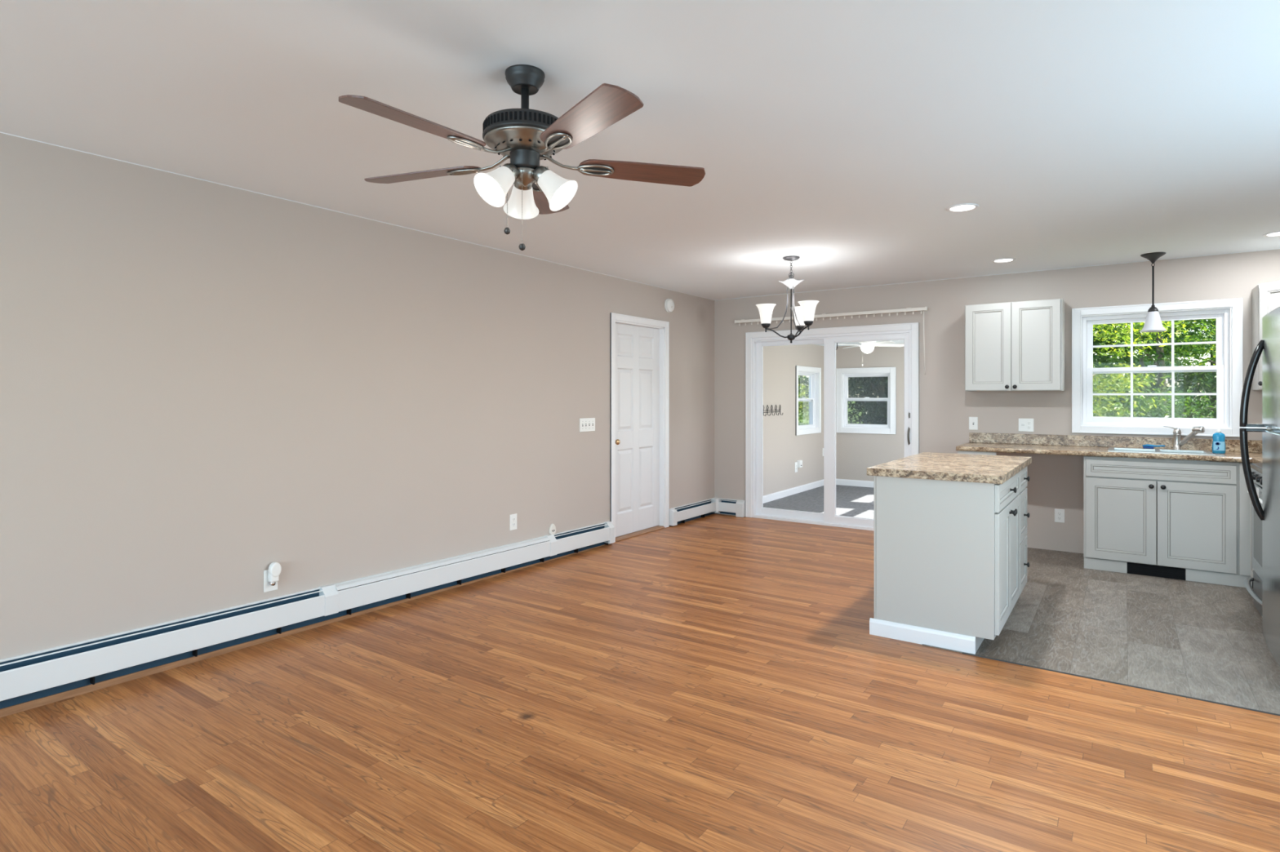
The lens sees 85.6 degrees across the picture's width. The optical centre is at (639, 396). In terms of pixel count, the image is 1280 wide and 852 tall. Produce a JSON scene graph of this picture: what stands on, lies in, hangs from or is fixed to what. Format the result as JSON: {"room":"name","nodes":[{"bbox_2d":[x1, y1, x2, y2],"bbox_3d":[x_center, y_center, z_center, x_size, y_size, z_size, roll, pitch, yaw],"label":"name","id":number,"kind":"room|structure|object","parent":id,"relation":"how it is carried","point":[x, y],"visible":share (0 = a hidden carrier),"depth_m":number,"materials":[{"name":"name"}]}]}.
{"room":"living room","nodes":[
{"label":"living room","id":0,"kind":"room"},
{"bbox_2d":[0,133,714,659],"bbox_3d":[-2.362,0.116,3.441,0.140,2.440,11.000,0,0,35],"label":"wall","id":1,"kind":"structure","parent":0,"point":[205,386],"depth_m":3.75,"materials":[{"name":"paint"}]},
{"bbox_2d":[263,569,277,592],"bbox_3d":[-2.026,1.008,3.791,0.008,0.120,0.075,0,0,35],"label":"outlet","id":2,"kind":"object","parent":1,"relation":"attached to","point":[267,588],"visible":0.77,"depth_m":3.77,"materials":[{"name":"white plastic"}]},
{"bbox_2d":[268,562,281,586],"bbox_3d":[-2.001,0.969,3.781,0.042,0.127,0.060,0,0,35],"label":"plug","id":3,"kind":"object","parent":1,"relation":"attached to","point":[274,568],"visible":1,"depth_m":3.76,"materials":[{"name":"white plastic"}]},
{"bbox_2d":[0,543,608,718],"bbox_3d":[-2.185,1.310,3.560,0.014,0.053,6.600,0,0,35],"label":"trim","id":4,"kind":"structure","parent":1,"relation":"attached to","point":[20,708],"depth_m":3.44,"materials":[{"name":"brown wood"}]},
{"bbox_2d":[0,521,614,709],"bbox_3d":[-2.157,1.208,3.551,0.070,0.211,6.615,0,-1,35],"label":"baseboard heater","id":5,"kind":"object","parent":1,"relation":"attached to","point":[33,676],"visible":1,"depth_m":3.66,"materials":[{"name":"metal"}]},
{"bbox_2d":[510,513,516,530],"bbox_3d":[-0.969,0.962,5.297,0.008,0.120,0.074,0,0,35],"label":"outlet","id":6,"kind":"object","parent":1,"relation":"attached to","point":[513,517],"visible":1,"depth_m":5.29,"materials":[{"name":"beige plastic"}]},
{"bbox_2d":[549,524,555,534],"bbox_3d":[-0.715,1.085,5.650,0.020,0.093,0.072,0,0,35],"label":"jack cover","id":7,"kind":"object","parent":1,"relation":"attached to","point":[553,528],"visible":1,"depth_m":5.64,"materials":[{"name":"beige plastic"}]},
{"bbox_2d":[579,417,595,431],"bbox_3d":[-0.464,0.245,6.009,0.018,0.117,0.201,0,0,35],"label":"switch plate","id":8,"kind":"object","parent":1,"relation":"attached to","point":[586,424],"visible":1,"depth_m":6.00,"materials":[{"name":"white plastic"}]},
{"bbox_2d":[0,132,1276,300],"bbox_3d":[-0.177,-1.103,1.907,5.200,0.002,11.000,0,0,35],"label":"trim","id":9,"kind":"structure","parent":1,"relation":"attached to","point":[0,132],"depth_m":4.77,"materials":[{"name":"paint"}]},
{"bbox_2d":[609,312,669,542],"bbox_3d":[-0.044,0.285,6.728,0.160,2.102,0.969,0,0,35],"label":"door","id":10,"kind":"structure","parent":1,"relation":"in","point":[639,347],"depth_m":6.77,"materials":[{"name":"white wood"}]},
{"bbox_2d":[615,525,664,542],"bbox_3d":[-0.050,1.326,6.732,0.157,0.014,0.819,0,0,35],"label":"threshold","id":11,"kind":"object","parent":1,"relation":"attached to","point":[657,527],"depth_m":6.70,"materials":[{"name":"brown wood"}]},
{"bbox_2d":[664,298,674,312],"bbox_3d":[0.308,-0.936,7.082,0.050,0.144,0.144,0,0,35],"label":"smoke detector","id":12,"kind":"object","parent":1,"relation":"attached to","point":[668,303],"visible":1,"depth_m":7.05,"materials":[{"name":"beige plastic"}]},
{"bbox_2d":[0,484,1279,851],"bbox_3d":[0.785,1.394,3.279,5.480,0.124,14.630,0,0,35],"label":"floor","id":13,"kind":"structure","parent":0,"point":[715,682],"depth_m":2.81,"materials":[{"name":"brown wood"}]},
{"bbox_2d":[669,497,745,526],"bbox_3d":[0.731,1.250,7.387,0.392,0.193,0.985,0,0,35],"label":"baseboard heater","id":14,"kind":"object","parent":13,"relation":"on","point":[681,514],"visible":1,"depth_m":7.63,"materials":[{"name":"metal"}]},
{"bbox_2d":[869,466,1029,654],"bbox_3d":[1.943,0.889,4.220,0.680,0.893,1.309,0,0,35],"label":"kitchen island","id":15,"kind":"object","parent":13,"relation":"on","point":[950,557],"visible":0.96,"depth_m":3.71,"materials":[{"name":"paint"}]},
{"bbox_2d":[866,452,1031,484],"bbox_3d":[1.935,0.421,4.228,0.680,0.042,1.345,0,0,35],"label":"island countertop","id":16,"kind":"structure","parent":15,"relation":"on","point":[982,468],"depth_m":3.91,"materials":[{"name":"brown stone"}]},
{"bbox_2d":[962,652,1279,715],"bbox_3d":[2.515,1.333,3.002,2.050,0.005,0.006,0,0,35],"label":"trim","id":17,"kind":"structure","parent":13,"relation":"on","point":[1263,712],"depth_m":3.18,"materials":[{"name":"brown wood"}]},
{"bbox_2d":[1083,456,1252,587],"bbox_3d":[4.004,0.900,5.300,0.988,0.872,0.640,0,0,35],"label":"base cabinet","id":18,"kind":"object","parent":13,"relation":"on","point":[1204,507],"visible":0.98,"depth_m":5.05,"materials":[{"name":"paint"}]},
{"bbox_2d":[955,432,1262,463],"bbox_3d":[3.755,0.410,5.186,2.527,0.161,1.114,0,0,35],"label":"countertop","id":19,"kind":"structure","parent":18,"relation":"on","point":[980,443],"depth_m":5.62,"materials":[{"name":"brown stone"}]},
{"bbox_2d":[1107,447,1215,461],"bbox_3d":[3.987,0.501,5.312,0.637,0.173,0.507,0,0,35],"label":"sink","id":20,"kind":"object","parent":19,"relation":"in","point":[1198,452],"visible":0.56,"depth_m":5.36,"materials":[{"name":"silver metal"}]},
{"bbox_2d":[1142,444,1164,448],"bbox_3d":[4.085,0.397,5.492,0.145,0.033,0.032,0,0,35],"label":"dish brush","id":21,"kind":"object","parent":20,"relation":"on","point":[1147,446],"visible":1,"depth_m":5.49,"materials":[{"name":"blue plastic"}]},
{"bbox_2d":[1163,426,1204,449],"bbox_3d":[4.229,0.320,5.367,0.083,0.188,0.254,0,0,-39],"label":"kitchen faucet","id":22,"kind":"object","parent":19,"relation":"on","point":[1178,442],"visible":1,"depth_m":5.38,"materials":[{"name":"silver metal"}]},
{"bbox_2d":[1212,428,1225,453],"bbox_3d":[4.293,0.327,5.122,0.077,0.188,0.050,0,0,35],"label":"dish soap","id":23,"kind":"object","parent":19,"relation":"on","point":[1218,443],"visible":1,"depth_m":5.11,"materials":[{"name":"blue plastic"}]},
{"bbox_2d":[1127,563,1185,580],"bbox_3d":[3.816,1.295,5.110,0.347,0.082,0.014,0,0,35],"label":"vent grille","id":24,"kind":"object","parent":18,"relation":"attached to","point":[1154,571],"depth_m":5.10,"materials":[{"name":"black metal"}]},
{"bbox_2d":[1249,462,1253,577],"bbox_3d":[4.514,0.900,4.663,0.682,0.872,1.099,0,0,35],"label":"base cabinet","id":25,"kind":"object","parent":13,"relation":"on","point":[1251,568],"visible":0.02,"depth_m":4.71,"materials":[{"name":"paint"}]},
{"bbox_2d":[1244,462,1262,616],"bbox_3d":[3.929,0.867,3.910,0.738,0.898,0.769,0,0,35],"label":"range","id":26,"kind":"object","parent":13,"relation":"on","point":[1255,593],"visible":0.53,"depth_m":4.20,"materials":[{"name":"metal"}]},
{"bbox_2d":[1250,462,1262,474],"bbox_3d":[3.951,0.434,3.895,0.684,0.033,0.769,0,0,35],"label":"cooktop","id":27,"kind":"object","parent":26,"relation":"in","point":[1256,468],"depth_m":4.25,"materials":[{"name":"grey metal"}]},
{"bbox_2d":[1239,306,1279,666],"bbox_3d":[3.394,0.454,3.238,0.821,1.765,0.770,0,0,35],"label":"refrigerator","id":28,"kind":"object","parent":13,"relation":"on","point":[1268,346],"visible":1,"depth_m":3.49,"materials":[{"name":"metal"}]},
{"bbox_2d":[0,0,1279,300],"bbox_3d":[-0.177,-1.204,1.907,5.480,0.200,11.280,0,0,35],"label":"ceiling","id":29,"kind":"structure","parent":0,"point":[838,136],"depth_m":2.73,"materials":[{"name":"paint"}]},
{"bbox_2d":[338,64,705,250],"bbox_3d":[-0.426,-0.799,2.329,1.248,0.610,1.209,0,0,35],"label":"ceiling fan","id":30,"kind":"object","parent":29,"relation":"hanging from","point":[525,135],"visible":1,"depth_m":2.29,"materials":[{"name":"brown wood"}]},
{"bbox_2d":[755,255,818,342],"bbox_3d":[1.228,-0.765,5.503,0.504,0.678,0.472,0,0,35],"label":"chandelier","id":31,"kind":"object","parent":29,"relation":"hanging from","point":[803,314],"visible":1,"depth_m":5.44,"materials":[{"name":"grey metal"}]},
{"bbox_2d":[946,203,979,212],"bbox_3d":[1.882,-1.100,4.030,0.176,0.006,0.176,0,0,35],"label":"recessed light","id":32,"kind":"object","parent":29,"relation":"in","point":[967,206],"visible":1,"depth_m":4.02,"materials":[{"name":"white plastic"}]},
{"bbox_2d":[991,257,1016,262],"bbox_3d":[2.940,-1.100,5.584,0.176,0.006,0.176,0,0,35],"label":"recessed light","id":33,"kind":"object","parent":29,"relation":"in","point":[1005,260],"visible":1,"depth_m":5.58,"materials":[{"name":"white plastic"}]},
{"bbox_2d":[1139,252,1166,332],"bbox_3d":[3.973,-0.805,5.348,0.172,0.598,0.172,0,0,35],"label":"pendant light","id":34,"kind":"object","parent":29,"relation":"hanging from","point":[1153,323],"visible":1,"depth_m":5.32,"materials":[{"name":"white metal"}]},
{"bbox_2d":[1262,231,1279,236],"bbox_3d":[4.322,-1.100,4.664,0.176,0.006,0.176,0,0,35],"label":"recessed light","id":35,"kind":"object","parent":29,"relation":"in","point":[1273,233],"visible":1,"depth_m":4.69,"materials":[{"name":"white plastic"}]},
{"bbox_2d":[763,344,823,495],"bbox_3d":[1.942,0.336,9.368,0.140,2.200,3.330,0,0,35],"label":"wall","id":36,"kind":"structure","parent":0,"point":[782,448],"depth_m":9.29,"materials":[{"name":"paint"}]},
{"bbox_2d":[763,404,782,416],"bbox_3d":[1.704,0.173,8.857,0.055,0.142,0.600,0,0,35],"label":"coat rack","id":37,"kind":"object","parent":36,"relation":"attached to","point":[775,411],"visible":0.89,"depth_m":8.87,"materials":[{"name":"metal"}]},
{"bbox_2d":[763,479,823,503],"bbox_3d":[1.965,1.294,9.267,0.014,0.092,3.190,0,0,35],"label":"baseboard","id":38,"kind":"structure","parent":36,"relation":"attached to","point":[782,494],"depth_m":9.41,"materials":[{"name":"white wood"}]},
{"bbox_2d":[795,462,797,472],"bbox_3d":[2.161,0.976,9.551,0.008,0.140,0.090,0,0,35],"label":"outlet","id":39,"kind":"object","parent":36,"relation":"attached to","point":[796,463],"visible":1,"depth_m":9.55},
{"bbox_2d":[796,460,802,467],"bbox_3d":[2.227,0.936,9.603,0.054,0.100,0.100,0,0,35],"label":"adapter","id":40,"kind":"object","parent":39,"relation":"attached to","point":[799,462],"visible":1,"depth_m":9.57,"materials":[{"name":"white plastic"}]},
{"bbox_2d":[795,365,821,435],"bbox_3d":[2.367,0.053,9.956,0.160,0.965,0.940,0,0,35],"label":"window","id":41,"kind":"structure","parent":36,"relation":"in","point":[814,374],"depth_m":10.24,"materials":[{"name":"white plastic"}]},
{"bbox_2d":[816,339,904,346],"bbox_3d":[3.076,-0.839,8.573,2.910,0.150,3.330,0,0,35],"label":"ceiling","id":42,"kind":"structure","parent":0,"point":[902,341],"depth_m":9.87,"materials":[{"name":"paint"}]},
{"bbox_2d":[835,340,904,365],"bbox_3d":[2.836,-0.574,8.613,0.792,0.380,0.792,0,0,32],"label":"fan","id":43,"kind":"object","parent":42,"relation":"hanging from","point":[867,347],"visible":0.73,"depth_m":8.56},
{"bbox_2d":[835,343,904,481],"bbox_3d":[3.992,0.336,9.879,2.910,2.200,0.140,0,0,35],"label":"wall","id":44,"kind":"structure","parent":0,"point":[855,453],"depth_m":10.22,"materials":[{"name":"paint"}]},
{"bbox_2d":[835,479,874,488],"bbox_3d":[3.954,1.294,9.812,2.616,0.092,0.014,0,0,35],"label":"baseboard","id":45,"kind":"structure","parent":44,"relation":"attached to","point":[838,482],"depth_m":10.32,"materials":[{"name":"white wood"}]},
{"bbox_2d":[836,367,896,434],"bbox_3d":[3.383,0.059,10.294,0.875,0.975,0.160,0,0,35],"label":"window","id":46,"kind":"structure","parent":44,"relation":"in","point":[842,374],"depth_m":10.27,"materials":[{"name":"white plastic"}]},
{"bbox_2d":[714,248,1279,553],"bbox_3d":[3.028,0.116,6.475,5.480,2.440,0.160,0,0,35],"label":"wall","id":47,"kind":"structure","parent":0,"point":[945,407],"depth_m":6.25,"materials":[{"name":"paint"}]},
{"bbox_2d":[734,306,928,374],"bbox_3d":[1.897,-0.529,7.116,2.018,0.641,0.090,0,0,35],"label":"track","id":48,"kind":"object","parent":47,"relation":"attached to","point":[923,308],"visible":0.86,"depth_m":6.87,"materials":[{"name":"beige plastic"}]},
{"bbox_2d":[745,322,919,531],"bbox_3d":[1.960,0.312,7.194,1.827,2.047,0.190,0,0,35],"label":"door","id":49,"kind":"structure","parent":47,"relation":"in","point":[755,342],"depth_m":7.17,"materials":[{"name":"white plastic"}]},
{"bbox_2d":[968,417,977,430],"bbox_3d":[3.061,0.246,6.343,0.074,0.118,0.018,0,0,35],"label":"switch plate","id":50,"kind":"object","parent":47,"relation":"attached to","point":[973,421],"visible":1,"depth_m":6.35,"materials":[{"name":"beige plastic"}]},
{"bbox_2d":[964,298,1065,391],"bbox_3d":[3.250,-0.429,6.005,0.740,0.760,0.352,0,0,35],"label":"upper cabinet","id":51,"kind":"object","parent":47,"relation":"attached to","point":[1020,345],"visible":1,"depth_m":5.88,"materials":[{"name":"paint"}]},
{"bbox_2d":[1018,418,1033,431],"bbox_3d":[3.412,0.251,6.103,0.118,0.116,0.009,0,0,35],"label":"outlet","id":52,"kind":"object","parent":47,"relation":"attached to","point":[1024,424],"visible":1,"depth_m":6.10,"materials":[{"name":"white plastic"}]},
{"bbox_2d":[1054,508,1064,523],"bbox_3d":[3.620,1.028,5.957,0.074,0.116,0.008,0,0,35],"label":"outlet","id":53,"kind":"object","parent":47,"relation":"attached to","point":[1059,513],"visible":1,"depth_m":5.96,"materials":[{"name":"beige plastic"}]},
{"bbox_2d":[968,432,1262,453],"bbox_3d":[4.069,0.376,5.634,2.527,0.091,0.021,0,0,35],"label":"backsplash","id":54,"kind":"structure","parent":47,"relation":"attached to","point":[1254,446],"depth_m":5.77,"materials":[{"name":"brown stone"}]},
{"bbox_2d":[1071,297,1242,437],"bbox_3d":[4.183,-0.222,5.641,1.106,1.061,0.160,0,0,35],"label":"window","id":55,"kind":"structure","parent":47,"relation":"in","point":[1228,313],"depth_m":5.58,"materials":[{"name":"white plastic"}]},
{"bbox_2d":[1252,280,1279,390],"bbox_3d":[4.709,-0.431,4.848,0.576,0.765,0.572,0,0,35],"label":"upper cabinet","id":56,"kind":"object","parent":47,"relation":"attached to","point":[1265,296],"visible":0.54,"depth_m":4.96,"materials":[{"name":"paint"}]},
{"label":"outside","id":57,"kind":"structure","parent":0,"visible":0},
{"bbox_2d":[798,400,1206,425],"bbox_3d":[18.427,1.029,32.954,90.000,1.951,60.000,0,0,35],"label":"ground","id":58,"kind":"structure","parent":57,"point":[853,402],"depth_m":41.06,"materials":[{"name":"green plant"}]},
{"bbox_2d":[798,375,808,421],"bbox_3d":[7.409,-3.322,35.167,7.355,10.429,6.541,0,0,23],"label":"tree","id":59,"kind":"object","parent":58,"relation":"on","point":[802,406],"visible":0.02,"depth_m":33.60,"materials":[{"name":"green plant"}]},
{"bbox_2d":[798,375,808,394],"bbox_3d":[4.577,-2.528,26.674,4.758,8.839,4.722,0,0,-33],"label":"tree","id":60,"kind":"object","parent":58,"relation":"on","point":[800,380],"visible":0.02,"depth_m":26.20,"materials":[{"name":"green plant"}]},
{"bbox_2d":[798,412,808,425],"bbox_3d":[4.847,1.214,22.190,2.297,1.444,2.373,0,0,-26],"label":"bush","id":61,"kind":"object","parent":58,"relation":"on","point":[798,412],"visible":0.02,"depth_m":22.25,"materials":[{"name":"green plant"}]},
{"bbox_2d":[799,375,871,405],"bbox_3d":[4.857,-1.511,16.659,2.312,6.804,2.362,0,0,-2],"label":"tree","id":62,"kind":"object","parent":58,"relation":"on","point":[803,380],"visible":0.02,"depth_m":16.32,"materials":[{"name":"green plant"}]},
{"bbox_2d":[847,376,888,424],"bbox_3d":[4.631,-1.020,13.670,3.462,5.821,3.122,0,0,13],"label":"tree","id":63,"kind":"object","parent":58,"relation":"on","point":[881,410],"visible":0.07,"depth_m":13.34,"materials":[{"name":"green plant"}]},
{"bbox_2d":[853,377,888,424],"bbox_3d":[10.518,-2.254,26.424,5.038,8.369,5.486,0,0,20],"label":"tree","id":64,"kind":"object","parent":58,"relation":"on","point":[860,388],"visible":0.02,"depth_m":27.19,"materials":[{"name":"green plant"}]},
{"bbox_2d":[1093,373,1140,417],"bbox_3d":[7.332,0.735,11.853,2.110,2.416,2.288,0,0,35],"label":"bush","id":65,"kind":"object","parent":58,"relation":"on","point":[1108,415],"visible":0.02,"depth_m":11.67,"materials":[{"name":"green plant"}]},
{"bbox_2d":[1093,323,1154,414],"bbox_3d":[9.855,-2.304,16.802,4.892,8.391,4.240,0,0,20],"label":"tree","id":66,"kind":"object","parent":58,"relation":"on","point":[1097,342],"visible":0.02,"depth_m":16.54,"materials":[{"name":"green plant"}]},
{"bbox_2d":[1093,320,1195,417],"bbox_3d":[6.746,-1.058,10.824,3.101,5.894,2.944,0,0,-4],"label":"tree","id":67,"kind":"object","parent":58,"relation":"on","point":[1099,404],"visible":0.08,"depth_m":10.07,"materials":[{"name":"green plant"}]},
{"bbox_2d":[1093,325,1209,417],"bbox_3d":[17.419,-2.488,24.850,6.507,8.954,6.656,0,0,35],"label":"tree","id":68,"kind":"object","parent":58,"relation":"on","point":[1094,348],"visible":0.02,"depth_m":23.61,"materials":[{"name":"green plant"}]},
{"bbox_2d":[1093,318,1216,418],"bbox_3d":[13.508,-2.789,16.510,5.576,9.361,5.352,0,0,-38],"label":"tree","id":69,"kind":"object","parent":58,"relation":"on","point":[1209,382],"visible":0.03,"depth_m":16.41,"materials":[{"name":"green plant"}]},
{"bbox_2d":[1097,319,1216,417],"bbox_3d":[8.950,-1.793,11.957,3.153,7.363,3.063,0,0,-34],"label":"tree","id":70,"kind":"object","parent":58,"relation":"on","point":[1159,353],"visible":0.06,"depth_m":11.71,"materials":[{"name":"green plant"}]},
{"bbox_2d":[1117,386,1216,418],"bbox_3d":[8.167,0.868,10.382,2.259,2.047,2.172,0,0,22],"label":"bush","id":71,"kind":"object","parent":58,"relation":"on","point":[1190,406],"visible":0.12,"depth_m":10.36,"materials":[{"name":"green plant"}]},
{"bbox_2d":[1166,318,1216,373],"bbox_3d":[10.637,-2.283,12.121,3.310,8.347,3.842,0,0,35],"label":"tree","id":72,"kind":"object","parent":58,"relation":"on","point":[1213,362],"visible":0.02,"depth_m":12.44,"materials":[{"name":"green plant"}]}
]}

